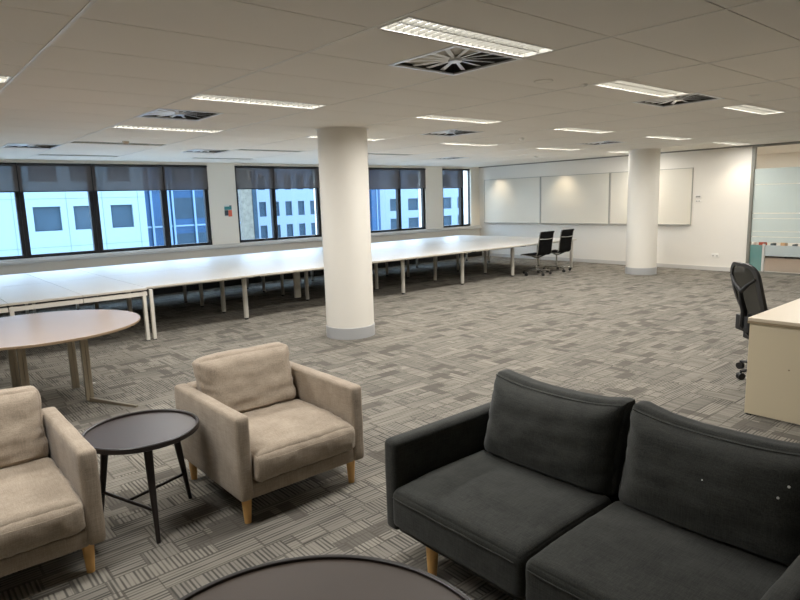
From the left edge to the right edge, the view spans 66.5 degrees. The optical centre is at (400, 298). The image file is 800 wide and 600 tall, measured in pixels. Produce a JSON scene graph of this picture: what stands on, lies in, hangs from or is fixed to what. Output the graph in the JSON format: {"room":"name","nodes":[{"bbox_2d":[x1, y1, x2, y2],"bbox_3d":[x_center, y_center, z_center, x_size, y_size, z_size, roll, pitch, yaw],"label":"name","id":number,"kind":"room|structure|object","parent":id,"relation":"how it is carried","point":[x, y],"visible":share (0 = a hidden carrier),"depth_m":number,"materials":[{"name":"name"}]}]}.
{"room":"open-plan office","nodes":[
{"label":"open-plan office","id":0,"kind":"room"},
{"bbox_2d":[0,159,481,274],"bbox_3d":[-4.384,-1.683,12.427,17.919,3.027,0.355,-9,12,-40],"label":"wall","id":1,"kind":"structure","parent":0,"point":[221,176],"depth_m":12.90,"materials":[{"name":"white paint"}]},
{"bbox_2d":[0,163,18,192],"bbox_3d":[-7.018,-1.974,9.958,1.324,0.492,0.044,-9,12,-40],"label":"roller blind","id":2,"kind":"object","parent":1,"relation":"attached to","point":[8,175],"visible":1,"depth_m":10.29,"materials":[{"name":"grey fabric"}]},
{"bbox_2d":[16,163,92,191],"bbox_3d":[-6.066,-2.132,10.760,1.154,0.492,0.044,-9,12,-40],"label":"roller blind","id":3,"kind":"object","parent":1,"relation":"attached to","point":[32,177],"visible":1,"depth_m":10.73,"materials":[{"name":"grey fabric"}]},
{"bbox_2d":[0,162,211,259],"bbox_3d":[-5.788,-1.623,11.150,4.780,1.650,0.122,-9,12,-40],"label":"window","id":4,"kind":"structure","parent":1,"relation":"attached to","point":[93,201],"depth_m":11.29,"materials":[{"name":"black metal"}]},
{"bbox_2d":[91,164,163,190],"bbox_3d":[-5.132,-2.288,11.546,1.274,0.492,0.044,-9,12,-40],"label":"roller blind","id":5,"kind":"object","parent":1,"relation":"attached to","point":[106,177],"visible":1,"depth_m":11.52,"materials":[{"name":"grey fabric"}]},
{"bbox_2d":[162,165,208,189],"bbox_3d":[-4.298,-2.427,12.249,0.894,0.492,0.044,-9,12,-40],"label":"roller blind","id":6,"kind":"object","parent":1,"relation":"attached to","point":[176,177],"visible":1,"depth_m":12.24,"materials":[{"name":"grey fabric"}]},
{"bbox_2d":[224,205,231,216],"bbox_3d":[-3.638,-1.857,12.909,0.170,0.250,0.004,-9,12,-40],"label":"print","id":7,"kind":"object","parent":1,"relation":"attached to","point":[227,208],"visible":1,"depth_m":12.91,"materials":[{"name":"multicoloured paper"}]},
{"bbox_2d":[0,251,481,313],"bbox_3d":[-4.321,-0.256,12.478,17.719,0.190,0.089,-9,12,-40],"label":"baseboard","id":8,"kind":"structure","parent":1,"relation":"attached to","point":[167,290],"depth_m":13.18,"materials":[{"name":"black"}]},
{"bbox_2d":[235,166,273,188],"bbox_3d":[-3.149,-2.619,13.217,0.884,0.492,0.044,-9,12,-40],"label":"roller blind","id":9,"kind":"object","parent":1,"relation":"attached to","point":[247,177],"visible":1,"depth_m":13.21,"materials":[{"name":"grey fabric"}]},
{"bbox_2d":[234,166,321,242],"bbox_3d":[-2.716,-2.148,13.751,2.120,1.630,0.100,-9,12,-40],"label":"window","id":10,"kind":"structure","parent":1,"relation":"attached to","point":[272,191],"depth_m":13.70,"materials":[{"name":"black metal"}]},
{"bbox_2d":[273,166,319,188],"bbox_3d":[-2.344,-2.753,13.895,1.204,0.492,0.044,-9,12,-40],"label":"roller blind","id":11,"kind":"object","parent":1,"relation":"attached to","point":[285,177],"visible":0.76,"depth_m":13.87,"materials":[{"name":"grey fabric"}]},
{"bbox_2d":[368,168,399,189],"bbox_3d":[-0.477,-3.042,15.470,1.204,0.537,0.044,-9,12,-40],"label":"roller blind","id":12,"kind":"object","parent":1,"relation":"attached to","point":[379,178],"visible":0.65,"depth_m":15.52,"materials":[{"name":"grey fabric"}]},
{"bbox_2d":[368,167,425,232],"bbox_3d":[-0.159,-2.574,15.905,2.140,1.630,0.100,-9,12,-40],"label":"window","id":13,"kind":"structure","parent":1,"relation":"attached to","point":[398,191],"depth_m":16.07,"materials":[{"name":"black metal"}]},
{"bbox_2d":[400,168,425,188],"bbox_3d":[0.334,-3.177,16.154,0.904,0.537,0.044,-9,12,-40],"label":"roller blind","id":14,"kind":"object","parent":1,"relation":"attached to","point":[410,178],"visible":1,"depth_m":16.14,"materials":[{"name":"grey fabric"}]},
{"bbox_2d":[442,169,462,187],"bbox_3d":[1.476,-3.368,17.116,0.774,0.537,0.044,-9,12,-40],"label":"roller blind","id":15,"kind":"object","parent":1,"relation":"attached to","point":[452,178],"visible":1,"depth_m":17.11,"materials":[{"name":"grey fabric"}]},
{"bbox_2d":[442,168,469,227],"bbox_3d":[1.575,-2.863,17.365,1.130,1.630,0.100,-9,12,-40],"label":"window","id":16,"kind":"structure","parent":1,"relation":"attached to","point":[460,190],"depth_m":17.54,"materials":[{"name":"black metal"}]},
{"bbox_2d":[0,256,799,599],"bbox_3d":[2.775,0.414,7.874,22.830,0.104,16.992,-9,12,-40],"label":"floor","id":17,"kind":"structure","parent":0,"point":[669,339],"depth_m":6.19,"materials":[{"name":"carpet"}]},
{"bbox_2d":[0,299,7,312],"bbox_3d":[-5.279,0.349,7.342,0.764,0.690,1.848,-9,12,-40],"label":"table","id":18,"kind":"object","parent":17,"relation":"on","point":[2,303],"visible":1,"depth_m":6.83,"materials":[{"name":"white laminate"}]},
{"bbox_2d":[0,273,48,313],"bbox_3d":[-5.909,0.063,9.238,0.764,0.690,1.857,-9,12,-40],"label":"table","id":19,"kind":"object","parent":17,"relation":"on","point":[12,279],"visible":0.66,"depth_m":9.13,"materials":[{"name":"white laminate"}]},
{"bbox_2d":[0,283,82,361],"bbox_3d":[-4.695,0.252,7.834,0.764,0.690,1.848,-9,12,-40],"label":"table","id":20,"kind":"object","parent":17,"relation":"on","point":[19,295],"visible":0.91,"depth_m":7.32,"materials":[{"name":"white laminate"}]},
{"bbox_2d":[0,385,105,576],"bbox_3d":[-1.967,0.918,2.893,0.829,0.786,0.919,-9,12,-40],"label":"armchair","id":21,"kind":"object","parent":17,"relation":"on","point":[51,507],"visible":1,"depth_m":2.84,"materials":[{"name":"beige fabric"}]},
{"bbox_2d":[0,385,48,468],"bbox_3d":[-2.162,0.692,3.082,0.643,0.388,0.309,-9,12,-40],"label":"cushion","id":22,"kind":"object","parent":21,"relation":"on","point":[24,425],"depth_m":3.13,"materials":[{"name":"beige fabric"}]},
{"bbox_2d":[0,457,85,559],"bbox_3d":[-1.889,0.988,2.815,0.664,0.213,0.673,-9,12,-40],"label":"seat cushion","id":23,"kind":"object","parent":21,"relation":"on","point":[43,504],"depth_m":2.75,"materials":[{"name":"beige fabric"}]},
{"bbox_2d":[25,269,102,312],"bbox_3d":[-5.330,-0.034,9.725,0.749,0.690,1.857,-9,12,-40],"label":"table","id":24,"kind":"object","parent":17,"relation":"on","point":[70,274],"visible":0.64,"depth_m":9.62,"materials":[{"name":"white laminate"}]},
{"bbox_2d":[0,309,139,407],"bbox_3d":[-3.144,0.592,5.375,1.644,0.710,1.644,-9,12,-40],"label":"meeting table","id":25,"kind":"object","parent":17,"relation":"on","point":[18,333],"visible":0.96,"depth_m":5.40,"materials":[{"name":"beige laminate"}]},
{"bbox_2d":[50,277,149,340],"bbox_3d":[-4.116,0.156,8.322,0.749,0.690,1.848,-9,12,-40],"label":"table","id":26,"kind":"object","parent":17,"relation":"on","point":[92,287],"visible":0.91,"depth_m":7.85,"materials":[{"name":"white laminate"}]},
{"bbox_2d":[76,261,203,308],"bbox_3d":[-4.492,-0.187,10.513,1.557,0.690,1.812,-9,12,-40],"label":"table","id":27,"kind":"object","parent":17,"relation":"on","point":[113,270],"visible":0.62,"depth_m":10.37,"materials":[{"name":"white laminate"}]},
{"bbox_2d":[81,409,199,543],"bbox_3d":[-1.386,0.957,3.329,0.594,0.537,0.594,-9,12,-40],"label":"side table","id":28,"kind":"object","parent":17,"relation":"on","point":[145,431],"visible":0.88,"depth_m":3.27,"materials":[{"name":"black wood"}]},
{"bbox_2d":[81,409,199,454],"bbox_3d":[-1.394,0.709,3.289,0.594,0.034,0.594,-9,12,-40],"label":"table top","id":29,"kind":"object","parent":28,"relation":"on","point":[154,429],"depth_m":3.27,"materials":[{"name":"black wood"}]},
{"bbox_2d":[105,267,253,339],"bbox_3d":[-3.266,0.004,9.096,1.557,0.690,1.928,-9,12,-40],"label":"table","id":30,"kind":"object","parent":17,"relation":"on","point":[189,276],"visible":0.85,"depth_m":8.89,"materials":[{"name":"white laminate"}]},
{"bbox_2d":[167,254,284,295],"bbox_3d":[-3.308,-0.384,11.510,1.557,0.690,1.812,-9,12,-40],"label":"table","id":31,"kind":"object","parent":17,"relation":"on","point":[229,259],"visible":0.66,"depth_m":11.39,"materials":[{"name":"white laminate"}]},
{"bbox_2d":[207,259,323,300],"bbox_3d":[-2.112,-0.200,10.144,1.580,0.690,1.812,-9,12,-40],"label":"table","id":32,"kind":"object","parent":17,"relation":"on","point":[282,266],"visible":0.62,"depth_m":10.08,"materials":[{"name":"white laminate"}]},
{"bbox_2d":[174,342,363,523],"bbox_3d":[-0.793,0.745,3.739,0.830,0.786,0.919,-9,12,-40],"label":"armchair","id":33,"kind":"object","parent":17,"relation":"on","point":[268,421],"visible":0.97,"depth_m":3.62,"materials":[{"name":"beige fabric"}]},
{"bbox_2d":[192,342,295,412],"bbox_3d":[-0.987,0.521,3.925,0.643,0.392,0.315,-9,12,-40],"label":"cushion","id":34,"kind":"object","parent":33,"relation":"on","point":[257,378],"depth_m":3.82,"materials":[{"name":"beige fabric"}]},
{"bbox_2d":[242,399,354,481],"bbox_3d":[-0.716,0.816,3.658,0.662,0.214,0.677,-9,12,-40],"label":"seat cushion","id":35,"kind":"object","parent":33,"relation":"on","point":[288,437],"depth_m":3.50,"materials":[{"name":"beige fabric"}]},
{"bbox_2d":[241,249,322,280],"bbox_3d":[-2.125,-0.582,12.507,1.557,0.690,1.812,-9,12,-40],"label":"table","id":36,"kind":"object","parent":17,"relation":"on","point":[287,254],"visible":0.43,"depth_m":12.44,"materials":[{"name":"white laminate"}]},
{"bbox_2d":[178,554,471,599],"bbox_3d":[-0.263,1.248,1.728,1.184,0.408,1.184,-9,12,-40],"label":"round coffee table","id":37,"kind":"object","parent":17,"relation":"on","point":[326,576],"visible":1,"depth_m":2.12,"materials":[{"name":"brown metal"}]},
{"bbox_2d":[315,126,374,339],"bbox_3d":[-0.678,-0.814,7.716,0.660,2.587,0.660,-9,12,-40],"label":"round column","id":38,"kind":"structure","parent":17,"relation":"on","point":[342,150],"depth_m":7.47,"materials":[{"name":"paint"}]},
{"bbox_2d":[289,254,412,293],"bbox_3d":[-0.937,-0.396,11.134,1.557,0.690,1.812,-9,12,-40],"label":"table","id":39,"kind":"object","parent":17,"relation":"on","point":[376,258],"visible":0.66,"depth_m":11.09,"materials":[{"name":"white laminate"}]},
{"bbox_2d":[308,245,409,277],"bbox_3d":[-0.941,-0.779,13.504,1.557,0.690,1.812,-9,12,-40],"label":"table","id":40,"kind":"object","parent":17,"relation":"on","point":[373,247],"visible":0.34,"depth_m":13.37,"materials":[{"name":"white laminate"}]},
{"bbox_2d":[371,240,458,270],"bbox_3d":[0.242,-0.977,14.501,1.557,0.690,1.812,-9,12,-40],"label":"table","id":41,"kind":"object","parent":17,"relation":"on","point":[407,243],"visible":0.56,"depth_m":14.36,"materials":[{"name":"white laminate"}]},
{"bbox_2d":[371,247,472,284],"bbox_3d":[0.246,-0.594,12.131,1.557,0.690,1.812,-9,12,-40],"label":"table","id":42,"kind":"object","parent":17,"relation":"on","point":[415,252],"visible":0.84,"depth_m":12.05,"materials":[{"name":"white laminate"}]},
{"bbox_2d":[412,235,507,261],"bbox_3d":[1.579,-1.200,15.627,1.962,0.690,1.812,-9,12,-40],"label":"table","id":43,"kind":"object","parent":17,"relation":"on","point":[460,238],"visible":0.63,"depth_m":15.59,"materials":[{"name":"white laminate"}]},
{"bbox_2d":[415,242,522,276],"bbox_3d":[1.430,-0.791,13.128,1.557,0.690,1.812,-9,12,-40],"label":"table","id":44,"kind":"object","parent":17,"relation":"on","point":[476,247],"visible":0.91,"depth_m":13.05,"materials":[{"name":"white laminate"}]},
{"bbox_2d":[466,237,576,268],"bbox_3d":[2.767,-1.014,14.254,1.962,0.690,1.812,-9,12,-40],"label":"table","id":45,"kind":"object","parent":17,"relation":"on","point":[525,241],"visible":0.58,"depth_m":14.19,"materials":[{"name":"white laminate"}]},
{"bbox_2d":[521,231,554,275],"bbox_3d":[2.949,-0.995,13.287,0.626,0.950,0.633,-9,12,-40],"label":"chair","id":46,"kind":"object","parent":17,"relation":"on","point":[545,241],"visible":1,"depth_m":13.12,"materials":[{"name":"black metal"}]},
{"bbox_2d":[543,229,573,271],"bbox_3d":[3.525,-1.098,13.811,0.626,0.950,0.633,-10,12,-41],"label":"chair","id":47,"kind":"object","parent":17,"relation":"on","point":[565,242],"visible":0.92,"depth_m":13.64,"materials":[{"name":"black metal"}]},
{"bbox_2d":[385,369,799,599],"bbox_3d":[0.783,0.884,2.514,0.920,0.807,1.691,-9,12,-40],"label":"sofa","id":48,"kind":"object","parent":17,"relation":"on","point":[539,490],"visible":1,"depth_m":2.42,"materials":[{"name":"fabric"}]},
{"bbox_2d":[393,450,611,597],"bbox_3d":[0.443,0.948,2.733,0.649,0.218,0.758,-9,12,-40],"label":"seat cushion","id":49,"kind":"object","parent":48,"relation":"on","point":[489,512],"depth_m":2.59,"materials":[{"name":"grey fabric"}]},
{"bbox_2d":[484,369,635,495],"bbox_3d":[0.740,0.620,2.944,0.368,0.415,0.750,-9,12,-40],"label":"cushion","id":50,"kind":"object","parent":48,"relation":"on","point":[573,441],"depth_m":2.78,"materials":[{"name":"grey fabric"}]},
{"bbox_2d":[526,501,788,599],"bbox_3d":[0.936,1.024,2.162,0.650,0.218,0.758,-9,12,-40],"label":"seat cushion","id":51,"kind":"object","parent":48,"relation":"on","point":[618,550],"depth_m":2.15,"materials":[{"name":"grey fabric"}]},
{"bbox_2d":[619,400,799,565],"bbox_3d":[1.234,0.695,2.376,0.364,0.418,0.750,-9,12,-40],"label":"cushion","id":52,"kind":"object","parent":48,"relation":"on","point":[736,493],"depth_m":2.27,"materials":[{"name":"grey fabric"}]},
{"bbox_2d":[625,148,661,274],"bbox_3d":[5.101,-1.820,12.845,0.660,2.587,0.660,-9,12,-40],"label":"round column","id":53,"kind":"structure","parent":17,"relation":"on","point":[644,164],"depth_m":12.62,"materials":[{"name":"paint"}]},
{"bbox_2d":[730,262,767,379],"bbox_3d":[3.372,0.196,5.484,0.709,1.060,0.695,-2,9,1],"label":"chair","id":54,"kind":"object","parent":17,"relation":"on","point":[746,280],"visible":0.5,"depth_m":5.43,"materials":[{"name":"black plastic"}]},
{"bbox_2d":[744,298,799,424],"bbox_3d":[3.547,0.443,4.880,1.763,0.755,0.822,-9,12,-40],"label":"desk","id":55,"kind":"object","parent":17,"relation":"on","point":[773,363],"visible":1,"depth_m":4.50,"materials":[{"name":"beige"}]},
{"bbox_2d":[0,0,799,166],"bbox_3d":[2.574,-2.404,7.319,22.130,0.500,16.592,-9,12,-40],"label":"ceiling","id":56,"kind":"structure","parent":0,"point":[119,61],"depth_m":4.39,"materials":[{"name":"tile"}]},
{"bbox_2d":[0,75,11,82],"bbox_3d":[-3.080,-1.427,3.702,1.200,0.078,0.245,-9,12,-40],"label":"ceiling light","id":57,"kind":"object","parent":56,"relation":"attached to","point":[3,79],"visible":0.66,"depth_m":4.08,"materials":[{"name":"white plastic"}]},
{"bbox_2d":[1,143,60,148],"bbox_3d":[-5.024,-2.174,8.286,0.620,0.209,0.620,-9,12,-40],"label":"ceiling vent","id":58,"kind":"object","parent":56,"relation":"in","point":[9,145],"visible":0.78,"depth_m":8.39,"materials":[{"name":"white metal"}]},
{"bbox_2d":[38,154,117,156],"bbox_3d":[-5.232,-2.370,9.949,1.200,0.078,0.245,-9,12,-40],"label":"ceiling light","id":59,"kind":"object","parent":56,"relation":"attached to","point":[38,154],"visible":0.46,"depth_m":10.03,"materials":[{"name":"white plastic"}]},
{"bbox_2d":[70,141,166,145],"bbox_3d":[-3.821,-2.150,8.317,1.200,0.078,0.245,-9,12,-40],"label":"ceiling light","id":60,"kind":"object","parent":56,"relation":"attached to","point":[86,142],"visible":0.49,"depth_m":8.36,"materials":[{"name":"white"}]},
{"bbox_2d":[111,125,224,132],"bbox_3d":[-2.611,-1.961,6.918,1.200,0.078,0.245,-9,12,-40],"label":"ceiling light","id":61,"kind":"object","parent":56,"relation":"attached to","point":[115,126],"visible":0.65,"depth_m":6.94,"materials":[{"name":"white plastic"}]},
{"bbox_2d":[138,108,223,120],"bbox_3d":[-2.134,-1.875,5.884,0.620,0.209,0.620,-9,12,-40],"label":"ceiling vent","id":62,"kind":"object","parent":56,"relation":"in","point":[161,113],"visible":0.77,"depth_m":6.01,"materials":[{"name":"white metal"}]},
{"bbox_2d":[183,149,231,152],"bbox_3d":[-3.143,-2.487,9.870,0.620,0.209,0.620,-9,12,-40],"label":"ceiling vent","id":63,"kind":"object","parent":56,"relation":"in","point":[193,150],"visible":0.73,"depth_m":9.99,"materials":[{"name":"white metal"}]},
{"bbox_2d":[190,157,250,159],"bbox_3d":[-3.352,-2.684,11.533,1.200,0.078,0.245,-9,12,-40],"label":"ceiling light","id":64,"kind":"object","parent":56,"relation":"attached to","point":[194,157],"visible":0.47,"depth_m":11.61,"materials":[{"name":"white plastic"}]},
{"bbox_2d":[189,94,327,108],"bbox_3d":[-1.199,-1.741,5.286,1.200,0.078,0.245,-9,12,-40],"label":"ceiling light","id":65,"kind":"object","parent":56,"relation":"attached to","point":[199,96],"visible":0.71,"depth_m":5.29,"materials":[{"name":"white plastic"}]},
{"bbox_2d":[238,149,303,151],"bbox_3d":[-2.142,-2.495,10.134,1.200,0.078,0.245,-9,12,-40],"label":"ceiling light","id":66,"kind":"object","parent":56,"relation":"attached to","point":[238,149],"visible":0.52,"depth_m":10.19,"materials":[{"name":"white"}]},
{"bbox_2d":[309,135,383,140],"bbox_3d":[-0.730,-2.275,8.502,1.200,0.078,0.245,-9,12,-40],"label":"ceiling light","id":67,"kind":"object","parent":56,"relation":"attached to","point":[314,136],"visible":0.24,"depth_m":8.74,"materials":[{"name":"white plastic"}]},
{"bbox_2d":[368,153,413,155],"bbox_3d":[-0.261,-2.809,11.719,1.200,0.078,0.245,-9,12,-40],"label":"ceiling light","id":68,"kind":"object","parent":56,"relation":"attached to","point":[368,153],"visible":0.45,"depth_m":11.86,"materials":[{"name":"white plastic"}]},
{"bbox_2d":[0,0,799,166],"bbox_3d":[1.274,-1.927,6.192,16.134,0.003,16.492,-9,12,-40],"label":"trim","id":69,"kind":"structure","parent":56,"relation":"attached to","point":[90,3],"depth_m":4.72,"materials":[{"name":"white metal"}]},
{"bbox_2d":[419,129,481,135],"bbox_3d":[0.687,-2.345,8.261,0.620,0.209,0.620,-9,12,-40],"label":"ceiling vent","id":70,"kind":"object","parent":56,"relation":"in","point":[453,132],"visible":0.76,"depth_m":8.39,"materials":[{"name":"white metal"}]},
{"bbox_2d":[435,157,469,159],"bbox_3d":[1.088,-3.193,13.435,0.620,0.209,0.620,-9,12,-40],"label":"ceiling vent","id":71,"kind":"object","parent":56,"relation":"in","point":[445,158],"visible":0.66,"depth_m":13.63,"materials":[{"name":"white metal"}]},
{"bbox_2d":[388,44,521,75],"bbox_3d":[0.353,-1.638,3.949,0.620,0.209,0.620,-9,12,-40],"label":"ceiling vent","id":72,"kind":"object","parent":56,"relation":"in","point":[453,60],"visible":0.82,"depth_m":4.04,"materials":[{"name":"white metal"}]},
{"bbox_2d":[414,114,503,123],"bbox_3d":[0.681,-2.055,6.870,1.200,0.078,0.245,-9,12,-40],"label":"ceiling light","id":73,"kind":"object","parent":56,"relation":"attached to","point":[437,117],"visible":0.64,"depth_m":6.89,"materials":[{"name":"white plastic"}]},
{"bbox_2d":[377,16,555,57],"bbox_3d":[0.414,-1.490,3.421,1.200,0.078,0.245,-9,12,-40],"label":"ceiling light","id":74,"kind":"object","parent":56,"relation":"attached to","point":[408,25],"visible":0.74,"depth_m":3.40,"materials":[{"name":"white"}]},
{"bbox_2d":[439,142,494,145],"bbox_3d":[1.151,-2.589,10.087,1.200,0.078,0.245,-9,12,-40],"label":"ceiling light","id":75,"kind":"object","parent":56,"relation":"attached to","point":[454,143],"visible":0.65,"depth_m":10.12,"materials":[{"name":"white plastic"}]},
{"bbox_2d":[534,79,552,83],"bbox_3d":[1.110,-1.684,4.733,0.150,0.006,0.150,-9,12,-40],"label":"ceiling speaker","id":76,"kind":"object","parent":56,"relation":"attached to","point":[541,81],"visible":1,"depth_m":4.73,"materials":[{"name":"plastic"}]},
{"bbox_2d":[535,147,579,149],"bbox_3d":[3.031,-2.902,11.671,1.200,0.078,0.245,-9,12,-40],"label":"ceiling light","id":77,"kind":"object","parent":56,"relation":"attached to","point":[543,147],"visible":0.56,"depth_m":11.68,"materials":[{"name":"white plastic"}]},
{"bbox_2d":[555,127,615,132],"bbox_3d":[2.562,-2.369,8.455,1.200,0.078,0.245,-9,12,-40],"label":"ceiling light","id":78,"kind":"object","parent":56,"relation":"attached to","point":[564,128],"visible":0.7,"depth_m":8.49,"materials":[{"name":"white plastic"}]},
{"bbox_2d":[581,141,624,144],"bbox_3d":[3.508,-2.816,10.637,0.620,0.209,0.620,-9,12,-40],"label":"ceiling vent","id":79,"kind":"object","parent":56,"relation":"in","point":[601,142],"visible":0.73,"depth_m":10.82,"materials":[{"name":"white metal"}]},
{"bbox_2d":[612,151,628,152],"bbox_3d":[4.912,-3.216,13.255,1.200,0.078,0.245,-9,12,-40],"label":"ceiling light","id":80,"kind":"object","parent":56,"relation":"attached to","point":[612,151],"visible":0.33,"depth_m":13.09,"materials":[{"name":"white plastic"}]},
{"bbox_2d":[594,80,689,96],"bbox_3d":[2.093,-1.835,5.238,1.200,0.078,0.245,-9,12,-40],"label":"ceiling light","id":81,"kind":"object","parent":56,"relation":"attached to","point":[623,85],"visible":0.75,"depth_m":5.25,"materials":[{"name":"white plastic"}]},
{"bbox_2d":[649,135,693,139],"bbox_3d":[4.443,-2.682,10.039,1.200,0.078,0.245,-9,12,-40],"label":"ceiling light","id":82,"kind":"object","parent":56,"relation":"attached to","point":[660,136],"visible":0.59,"depth_m":10.08,"materials":[{"name":"white plastic"}]},
{"bbox_2d":[632,93,724,106],"bbox_3d":[2.704,-2.030,5.929,0.620,0.209,0.620,-9,12,-40],"label":"ceiling vent","id":83,"kind":"object","parent":56,"relation":"in","point":[694,97],"visible":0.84,"depth_m":6.05,"materials":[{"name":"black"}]},
{"bbox_2d":[714,141,748,144],"bbox_3d":[6.323,-2.996,11.623,1.200,0.078,0.245,-9,12,-40],"label":"ceiling light","id":84,"kind":"object","parent":56,"relation":"attached to","point":[726,142],"visible":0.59,"depth_m":11.75,"materials":[{"name":"white plastic"}]},
{"bbox_2d":[721,104,784,114],"bbox_3d":[3.974,-2.148,6.823,1.200,0.078,0.245,-9,12,-40],"label":"ceiling light","id":85,"kind":"object","parent":56,"relation":"attached to","point":[746,107],"visible":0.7,"depth_m":6.85,"materials":[{"name":"white plastic"}]},
{"bbox_2d":[479,146,752,267],"bbox_3d":[7.657,-1.967,11.894,0.140,3.027,16.772,-9,12,-40],"label":"wall","id":86,"kind":"structure","parent":0,"point":[719,222],"depth_m":13.49,"materials":[{"name":"white paint"}]},
{"bbox_2d":[484,177,540,223],"bbox_3d":[3.076,-2.723,17.013,0.071,1.235,1.970,-9,12,-40],"label":"whiteboard","id":87,"kind":"object","parent":86,"relation":"attached to","point":[510,200],"visible":1,"depth_m":16.98,"materials":[{"name":"beige ceramic"}]},
{"bbox_2d":[484,222,538,223],"bbox_3d":[3.087,-2.123,17.102,0.049,0.020,1.930,-9,12,-40],"label":"tray","id":88,"kind":"object","parent":87,"relation":"on","point":[484,222],"depth_m":17.00,"materials":[{"name":"grey metal"}]},
{"bbox_2d":[540,172,609,223],"bbox_3d":[4.385,-2.519,15.500,0.071,1.235,2.010,-9,12,-40],"label":"whiteboard","id":89,"kind":"object","parent":86,"relation":"attached to","point":[578,198],"visible":1,"depth_m":15.46,"materials":[{"name":"beige ceramic"}]},
{"bbox_2d":[540,223,606,223],"bbox_3d":[4.395,-1.918,15.590,0.049,0.020,1.970,-9,12,-40],"label":"tray","id":90,"kind":"object","parent":89,"relation":"on","point":[540,223],"depth_m":15.54,"materials":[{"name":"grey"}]},
{"bbox_2d":[482,253,729,271],"bbox_3d":[7.766,-0.487,11.936,0.015,0.085,16.392,-9,12,-40],"label":"baseboard","id":91,"kind":"structure","parent":86,"relation":"attached to","point":[491,254],"depth_m":14.97,"materials":[{"name":"grey"}]},
{"bbox_2d":[479,141,799,167],"bbox_3d":[7.655,-2.978,11.570,0.019,0.027,16.492,-9,12,-40],"label":"trim","id":92,"kind":"structure","parent":86,"relation":"attached to","point":[795,141],"depth_m":13.46,"materials":[{"name":"grey metal"}]},
{"bbox_2d":[609,168,693,224],"bbox_3d":[5.689,-2.316,13.992,0.071,1.235,1.960,-9,12,-40],"label":"whiteboard","id":93,"kind":"object","parent":86,"relation":"attached to","point":[675,185],"visible":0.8,"depth_m":13.67,"materials":[{"name":"white plastic"}]},
{"bbox_2d":[622,224,688,224],"bbox_3d":[5.700,-1.715,14.082,0.049,0.020,1.920,-9,12,-40],"label":"tray","id":94,"kind":"object","parent":93,"relation":"on","point":[622,224],"depth_m":13.64,"materials":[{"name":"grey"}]},
{"bbox_2d":[711,253,718,256],"bbox_3d":[6.740,-0.927,13.067,0.012,0.085,0.150,-9,12,-40],"label":"power outlet","id":95,"kind":"object","parent":86,"relation":"attached to","point":[712,254],"visible":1,"depth_m":13.06,"materials":[{"name":"white plastic"}]},
{"bbox_2d":[746,143,799,275],"bbox_3d":[8.104,-1.672,11.389,0.100,2.577,2.930,-9,12,-40],"label":"glass wall","id":96,"kind":"structure","parent":0,"point":[776,197],"depth_m":12.18,"materials":[{"name":"grey"}]},
{"bbox_2d":[752,152,799,245],"bbox_3d":[9.326,-2.216,13.118,4.021,3.027,16.492,-9,12,-40],"label":"wall","id":97,"kind":"structure","parent":0,"point":[792,159],"depth_m":15.52,"materials":[{"name":"white paint"}]},
{"bbox_2d":[757,144,799,154],"bbox_3d":[8.798,-3.335,13.406,3.871,0.020,7.400,-9,12,-40],"label":"ceiling","id":98,"kind":"structure","parent":97,"relation":"attached to","point":[793,147],"depth_m":13.90,"materials":[{"name":"paint"}]},
{"label":"outside","id":99,"kind":"structure","parent":0,"visible":0},
{"bbox_3d":[-24.042,0.794,99.106,210.000,0.300,139.728,-9,12,-40],"label":"ground","id":100,"kind":"structure","parent":99,"visible":0},
{"bbox_2d":[0,191,148,256],"bbox_3d":[-40.553,-2.998,36.944,46.450,28.000,9.012,-9,12,-40],"label":"office block","id":101,"kind":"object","parent":100,"relation":"on","point":[58,222],"visible":0.16,"depth_m":44.80,"materials":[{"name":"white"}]},
{"bbox_2d":[144,190,240,245],"bbox_3d":[-25.598,-9.086,65.513,13.200,30.000,10.250,-9,12,-40],"label":"glass tower","id":102,"kind":"structure","parent":100,"relation":"on","point":[186,211],"depth_m":61.84,"materials":[{"name":"blue glass"}]},
{"bbox_2d":[238,189,258,239],"bbox_3d":[-22.253,-12.962,82.602,2.100,32.000,8.100,-9,12,-40],"label":"building","id":103,"kind":"structure","parent":100,"relation":"on","point":[247,198],"depth_m":79.79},
{"bbox_2d":[256,188,315,238],"bbox_3d":[-15.076,-13.493,90.798,19.400,30.000,9.000,-9,12,-40],"label":"office block","id":104,"kind":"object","parent":100,"relation":"on","point":[295,207],"visible":0.12,"depth_m":84.79,"materials":[{"name":"white concrete"}]},
{"bbox_2d":[369,189,380,230],"bbox_3d":[-4.439,-14.946,91.496,1.600,32.000,2.700,-9,12,-40],"label":"stair tower","id":105,"kind":"structure","parent":100,"relation":"on","point":[374,194],"depth_m":90.73,"materials":[{"name":"blue glass"}]},
{"bbox_2d":[380,185,463,229],"bbox_3d":[7.494,-17.258,109.811,35.900,30.000,9.000,-9,12,-40],"label":"tower block","id":106,"kind":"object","parent":100,"relation":"on","point":[409,197],"visible":0.14,"depth_m":99.10,"materials":[{"name":"white concrete"}]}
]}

